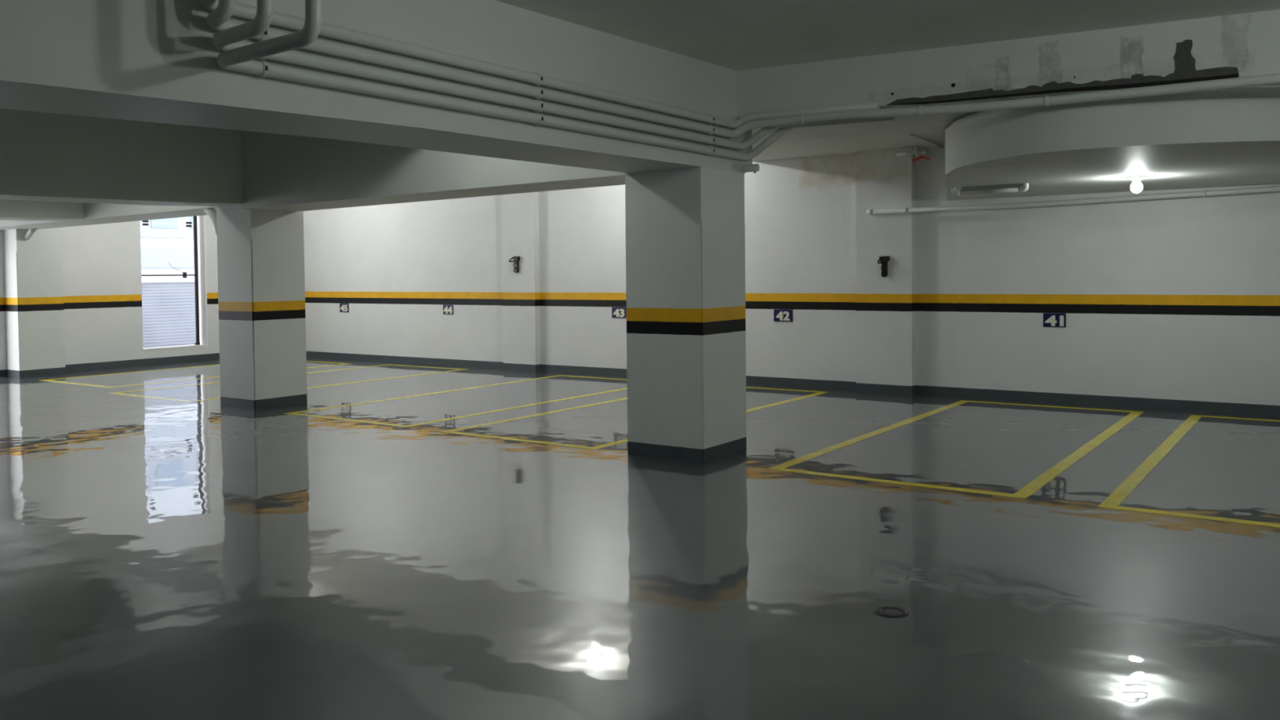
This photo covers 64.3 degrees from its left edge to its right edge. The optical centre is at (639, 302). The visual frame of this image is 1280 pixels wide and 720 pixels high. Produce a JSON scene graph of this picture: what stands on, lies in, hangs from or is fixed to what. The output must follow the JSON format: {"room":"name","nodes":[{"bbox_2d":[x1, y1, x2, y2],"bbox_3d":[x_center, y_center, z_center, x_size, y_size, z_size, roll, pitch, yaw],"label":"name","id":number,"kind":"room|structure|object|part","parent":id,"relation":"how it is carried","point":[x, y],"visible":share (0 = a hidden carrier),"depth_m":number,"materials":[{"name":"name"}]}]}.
{"room":"parking garage","nodes":[
{"label":"parking garage","id":0,"kind":"room"},
{"bbox_2d":[0,214,219,377],"bbox_3d":[-12.895,-0.588,14.292,0.264,3.894,17.482,1,2,35],"label":"wall","id":1,"kind":"structure","parent":0,"point":[102,263],"depth_m":18.64,"materials":[{"name":"white paint"}]},
{"bbox_2d":[141,215,208,350],"bbox_3d":[-9.110,-0.526,19.773,0.271,2.828,1.332,1,2,35],"label":"window","id":2,"kind":"structure","parent":1,"relation":"in","point":[199,227],"depth_m":20.25,"materials":[{"name":"white metal"}]},
{"bbox_3d":[-9.165,-0.526,19.751,0.026,0.026,1.232,1,2,35],"label":"rail","id":3,"kind":"part","parent":2,"relation":"part of","materials":[{"name":"black"}]},
{"bbox_3d":[-9.096,0.874,19.814,0.271,0.026,1.332,1,2,35],"label":"sill","id":4,"kind":"part","parent":2,"relation":"part of","materials":[{"name":"white"}]},
{"bbox_3d":[-8.825,-0.552,20.249,0.040,2.808,0.058,1,2,35],"label":"post","id":5,"kind":"part","parent":2,"relation":"part of","materials":[{"name":"black"}]},
{"bbox_2d":[0,356,1279,719],"bbox_3d":[-2.938,1.585,7.496,24.543,0.248,18.142,1,2,35],"label":"floor","id":6,"kind":"structure","parent":0,"point":[161,559],"depth_m":5.83,"materials":[{"name":"grey concrete"}]},
{"bbox_2d":[3,227,65,377],"bbox_3d":[-10.396,-0.076,17.421,0.616,2.640,0.742,1,2,35],"label":"pillar","id":7,"kind":"structure","parent":6,"relation":"on","point":[33,283],"depth_m":17.18,"materials":[{"name":"white paint"}]},
{"bbox_2d":[24,228,36,239],"bbox_3d":[-10.134,-1.175,16.943,0.350,0.263,0.084,1,2,35],"label":"drain pipe","id":8,"kind":"object","parent":7,"relation":"attached to","point":[31,231],"visible":0.7,"depth_m":16.93,"materials":[{"name":"white plastic"}]},
{"bbox_2d":[40,360,352,387],"bbox_3d":[-7.561,1.205,17.779,2.194,0.002,4.559,1,2,35],"label":"stall marking","id":9,"kind":"object","parent":6,"relation":"on","point":[306,361],"visible":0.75,"depth_m":16.68,"materials":[{"name":"yellow paint"}]},
{"bbox_2d":[216,204,306,409],"bbox_3d":[-4.863,0.028,13.104,0.732,2.574,0.783,1,2,35],"label":"pillar","id":10,"kind":"structure","parent":6,"relation":"on","point":[261,288],"depth_m":12.83,"materials":[{"name":"white paint"}]},
{"bbox_2d":[204,208,217,235],"bbox_3d":[-5.468,-1.053,13.095,0.351,0.400,0.109,1,2,35],"label":"drain pipe","id":11,"kind":"object","parent":10,"relation":"attached to","point":[211,212],"visible":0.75,"depth_m":13.05,"materials":[{"name":"white plastic"}]},
{"bbox_2d":[109,364,467,402],"bbox_3d":[-5.293,1.231,16.129,2.030,0.002,5.211,1,2,35],"label":"stall marking","id":12,"kind":"object","parent":6,"relation":"on","point":[117,393],"visible":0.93,"depth_m":15.48,"materials":[{"name":"yellow paint"}]},
{"bbox_2d":[283,374,626,427],"bbox_3d":[-1.921,1.266,13.782,2.128,0.002,5.244,1,2,35],"label":"stall marking","id":13,"kind":"object","parent":6,"relation":"on","point":[297,413],"visible":0.82,"depth_m":12.72,"materials":[{"name":"yellow paint"}]},
{"bbox_2d":[440,386,829,449],"bbox_3d":[0.237,1.289,12.268,2.054,0.002,5.285,1,2,35],"label":"stall marking","id":14,"kind":"object","parent":6,"relation":"on","point":[451,431],"visible":0.75,"depth_m":11.26,"materials":[{"name":"yellow paint"}]},
{"bbox_2d":[625,166,746,462],"bbox_3d":[0.426,0.087,9.321,0.808,2.574,0.787,1,2,35],"label":"pillar","id":15,"kind":"structure","parent":6,"relation":"on","point":[685,228],"depth_m":9.01,"materials":[{"name":"white paint"}]},
{"bbox_2d":[741,164,759,173],"bbox_3d":[1.002,-1.216,9.294,0.182,0.086,0.069,1,2,35],"label":"stub","id":16,"kind":"object","parent":15,"relation":"attached to","point":[750,167],"visible":1,"depth_m":9.26,"materials":[{"name":"white plastic"}]},
{"bbox_2d":[873,605,908,617],"bbox_3d":[1.214,1.494,4.917,0.165,0.004,0.165,1,2,35],"label":"floor drain","id":17,"kind":"object","parent":6,"relation":"on","point":[891,611],"visible":1,"depth_m":4.91,"materials":[{"name":"black metal"}]},
{"bbox_2d":[766,400,1143,498],"bbox_3d":[3.413,1.322,10.077,2.086,0.002,5.285,1,2,35],"label":"stall marking","id":18,"kind":"object","parent":6,"relation":"on","point":[1030,488],"visible":1,"depth_m":8.93,"materials":[{"name":"yellow paint"}]},
{"bbox_2d":[1097,414,1279,527],"bbox_3d":[5.526,1.344,8.619,2.089,0.002,5.285,1,2,35],"label":"stall marking","id":19,"kind":"object","parent":6,"relation":"on","point":[1120,493],"visible":1,"depth_m":7.87,"materials":[{"name":"yellow paint"}]},
{"bbox_2d":[303,146,1279,416],"bbox_3d":[2.100,-0.749,14.762,24.543,3.894,0.330,1,2,35],"label":"wall","id":20,"kind":"structure","parent":0,"point":[1169,304],"depth_m":13.43,"materials":[{"name":"white paint"}]},
{"bbox_2d":[339,303,348,311],"bbox_3d":[-5.829,0.106,20.056,0.264,0.172,0.015,1,2,35],"label":"number sign","id":21,"kind":"object","parent":20,"relation":"attached to","point":[343,307],"visible":1,"depth_m":20.05,"materials":[{"name":"blue"}]},
{"bbox_2d":[443,304,453,314],"bbox_3d":[-3.474,0.130,18.432,0.252,0.172,0.015,1,2,35],"label":"number sign","id":22,"kind":"object","parent":20,"relation":"attached to","point":[447,308],"visible":1,"depth_m":18.43,"materials":[{"name":"blue"}]},
{"bbox_2d":[501,191,540,371],"bbox_3d":[-2.030,-0.470,17.354,0.729,3.267,0.145,1,2,35],"label":"pilaster","id":23,"kind":"object","parent":20,"relation":"attached to","point":[519,211],"visible":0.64,"depth_m":17.26,"materials":[{"name":"white paint"}]},
{"bbox_2d":[508,256,519,272],"bbox_3d":[-2.134,-0.641,17.210,0.119,0.282,0.200,1,2,35],"label":"wall hook","id":24,"kind":"object","parent":23,"relation":"attached to","point":[516,259],"visible":1,"depth_m":17.25,"materials":[{"name":"black plastic"}]},
{"bbox_3d":[-2.089,-0.603,17.280,0.071,0.202,0.036,1,2,35],"label":"plate","id":25,"kind":"part","parent":24,"relation":"part of","materials":[{"name":"black plastic"}]},
{"bbox_2d":[611,306,626,318],"bbox_3d":[-0.335,0.162,16.266,0.280,0.172,0.015,1,2,35],"label":"number sign","id":26,"kind":"object","parent":20,"relation":"attached to","point":[617,312],"visible":1,"depth_m":16.26,"materials":[{"name":"blue"}]},
{"bbox_2d":[773,309,792,321],"bbox_3d":[2.054,0.187,14.617,0.295,0.172,0.015,1,2,35],"label":"number sign","id":27,"kind":"object","parent":20,"relation":"attached to","point":[780,315],"visible":1,"depth_m":14.61,"materials":[{"name":"blue"}]},
{"bbox_2d":[855,147,915,395],"bbox_3d":[3.296,-0.415,13.680,0.784,3.267,0.145,1,2,35],"label":"pilaster","id":28,"kind":"object","parent":20,"relation":"attached to","point":[885,307],"visible":0.86,"depth_m":13.60,"materials":[{"name":"white paint"}]},
{"bbox_2d":[877,256,889,277],"bbox_3d":[3.221,-0.476,13.520,0.133,0.283,0.200,1,2,35],"label":"wall hook","id":29,"kind":"object","parent":28,"relation":"attached to","point":[883,260],"visible":1,"depth_m":13.56,"materials":[{"name":"black plastic"}]},
{"bbox_3d":[3.265,-0.438,13.590,0.079,0.202,0.036,1,2,35],"label":"plate","id":30,"kind":"part","parent":29,"relation":"part of","materials":[{"name":"black plastic"}]},
{"bbox_2d":[866,186,1279,214],"bbox_3d":[7.383,-1.202,10.689,10.535,0.147,0.079,1,2,35],"label":"pipe","id":31,"kind":"object","parent":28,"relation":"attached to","point":[1268,188],"visible":1,"depth_m":12.11,"materials":[{"name":"white plastic"}]},
{"bbox_2d":[1043,312,1066,327],"bbox_3d":[5.097,0.218,12.518,0.264,0.172,0.015,1,2,35],"label":"number sign","id":32,"kind":"object","parent":20,"relation":"attached to","point":[1050,320],"visible":1,"depth_m":12.51,"materials":[{"name":"blue"}]},
{"bbox_2d":[945,84,1279,200],"bbox_3d":[4.572,-1.442,9.831,4.819,0.421,4.949,1,2,35],"label":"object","id":33,"kind":"object","parent":20,"relation":"attached to","point":[1230,137],"visible":0.81,"depth_m":8.05,"materials":[{"name":"paint"}]},
{"bbox_2d":[951,182,1028,195],"bbox_3d":[3.749,-1.210,10.921,0.817,0.090,0.078,1,2,35],"label":"tube light","id":34,"kind":"object","parent":33,"relation":"attached to","point":[1024,187],"visible":1,"depth_m":10.90,"materials":[{"name":"grey plastic"}]},
{"bbox_2d":[1125,175,1146,193],"bbox_3d":[4.904,-1.160,10.053,0.191,0.162,0.191,1,2,35],"label":"bulb","id":35,"kind":"object","parent":33,"relation":"attached to","point":[1136,186],"visible":1,"depth_m":10.01,"materials":[{"name":"white glass"}]},
{"bbox_3d":[4.904,-1.144,10.053,0.112,0.129,0.112,1,2,35],"label":"bulb","id":36,"kind":"part","parent":35,"relation":"part of","materials":[{"name":"white glass"}]},
{"bbox_2d":[751,127,945,161],"bbox_3d":[0.662,-2.301,12.654,24.543,0.640,5.338,1,2,35],"label":"ceiling","id":37,"kind":"structure","parent":0,"point":[790,144],"depth_m":12.97,"materials":[{"name":"white paint"}]},
{"bbox_2d":[896,146,930,161],"bbox_3d":[3.565,-1.927,13.252,0.454,0.198,0.092,1,2,35],"label":"valve","id":38,"kind":"object","parent":37,"relation":"attached to","point":[917,152],"visible":1,"depth_m":13.21,"materials":[{"name":"grey metal"}]},
{"bbox_3d":[3.637,-1.864,13.168,0.239,0.074,0.033,1,2,35],"label":"lever","id":39,"kind":"part","parent":38,"relation":"part of","materials":[{"name":"black"}]},
{"bbox_2d":[906,133,943,148],"bbox_3d":[3.132,-1.952,11.809,0.034,0.036,2.977,0,2,31],"label":"conduit","id":40,"kind":"object","parent":37,"relation":"attached to","point":[910,135],"visible":0.53,"depth_m":12.37,"materials":[{"name":"white plastic"}]},
{"bbox_2d":[736,8,1279,139],"bbox_3d":[5.452,-1.982,7.234,9.835,0.858,1.920,1,2,35],"label":"beam","id":41,"kind":"structure","parent":37,"relation":"attached to","point":[1244,44],"depth_m":7.86,"materials":[{"name":"paint"}]},
{"bbox_2d":[211,0,890,150],"bbox_3d":[-0.003,-1.608,6.727,1.403,0.633,5.410,1,2,35],"label":"pipe","id":42,"kind":"object","parent":41,"relation":"attached to","point":[233,37],"visible":0.79,"depth_m":6.12,"materials":[{"name":"white plastic"}]},
{"bbox_2d":[494,0,1279,71],"bbox_3d":[-4.489,-1.997,5.194,24.543,0.711,12.804,1,2,35],"label":"ceiling","id":43,"kind":"structure","parent":0,"point":[736,35],"depth_m":7.18,"materials":[{"name":"paint"}]},
{"bbox_2d":[0,199,84,221],"bbox_3d":[-11.785,-1.641,10.133,0.742,1.370,11.962,1,2,35],"label":"beam","id":44,"kind":"structure","parent":43,"relation":"attached to","point":[10,210],"depth_m":14.37,"materials":[{"name":"paint"}]},
{"bbox_2d":[0,202,216,230],"bbox_3d":[-7.965,-1.851,15.176,6.826,1.320,0.767,1,2,35],"label":"beam","id":45,"kind":"structure","parent":43,"relation":"attached to","point":[94,213],"depth_m":14.58,"materials":[{"name":"paint"}]},
{"bbox_2d":[0,108,242,206],"bbox_3d":[-8.262,-1.626,8.153,0.732,1.353,12.705,1,2,35],"label":"beam","id":46,"kind":"structure","parent":43,"relation":"attached to","point":[46,157],"depth_m":11.16,"materials":[{"name":"paint"}]},
{"bbox_2d":[0,0,752,173],"bbox_3d":[-2.904,-1.567,4.471,0.808,1.361,12.730,1,2,35],"label":"beam","id":47,"kind":"structure","parent":43,"relation":"attached to","point":[143,60],"depth_m":5.83,"materials":[{"name":"paint"}]},
{"bbox_2d":[199,0,879,128],"bbox_3d":[-0.075,-1.696,6.663,1.354,0.453,5.320,1,2,35],"label":"pipe","id":48,"kind":"object","parent":47,"relation":"attached to","point":[242,11],"visible":0.84,"depth_m":6.57,"materials":[{"name":"white plastic"}]},
{"bbox_2d":[216,0,895,160],"bbox_3d":[0.033,-1.565,6.779,1.403,0.722,5.486,1,2,35],"label":"pipe","id":49,"kind":"object","parent":47,"relation":"attached to","point":[240,59],"visible":0.88,"depth_m":5.80,"materials":[{"name":"white plastic"}]},
{"bbox_2d":[206,0,1279,137],"bbox_3d":[3.397,-1.614,4.260,9.801,0.544,5.258,1,2,35],"label":"pipe","id":50,"kind":"object","parent":47,"relation":"attached to","point":[218,20],"visible":0.98,"depth_m":7.17,"materials":[{"name":"white plastic"}]},
{"bbox_2d":[240,130,627,211],"bbox_3d":[-2.283,-1.790,11.125,5.798,1.317,0.784,1,2,35],"label":"beam","id":51,"kind":"structure","parent":43,"relation":"attached to","point":[280,171],"depth_m":11.18,"materials":[{"name":"paint"}]},
{"label":"outside","id":52,"kind":"structure","parent":0,"visible":0},
{"bbox_3d":[-14.267,1.798,20.947,9.513,0.248,31.350,1,2,35],"label":"ground","id":53,"kind":"structure","parent":52,"visible":0},
{"bbox_2d":[140,216,195,348],"bbox_3d":[-11.735,-2.500,24.561,0.594,8.085,17.325,1,2,35],"label":"building","id":54,"kind":"structure","parent":53,"relation":"on","point":[168,302],"depth_m":24.62,"materials":[{"name":"grey"}]},
{"bbox_3d":[-10.148,-2.019,26.491,0.033,0.776,8.085,1,2,35],"label":"panel","id":55,"kind":"part","parent":54,"relation":"part of","materials":[{"name":"grey"}]},
{"bbox_3d":[-10.139,-1.137,26.516,0.033,0.462,8.085,1,2,35],"label":"panel","id":56,"kind":"part","parent":54,"relation":"part of","materials":[{"name":"grey"}]},
{"bbox_2d":[141,284,195,348],"bbox_3d":[-10.116,0.479,26.559,0.050,1.980,9.075,1,2,35],"label":"shutter","id":57,"kind":"object","parent":54,"relation":"hanging from","point":[168,310],"depth_m":24.64,"materials":[{"name":"white metal"}]}
]}

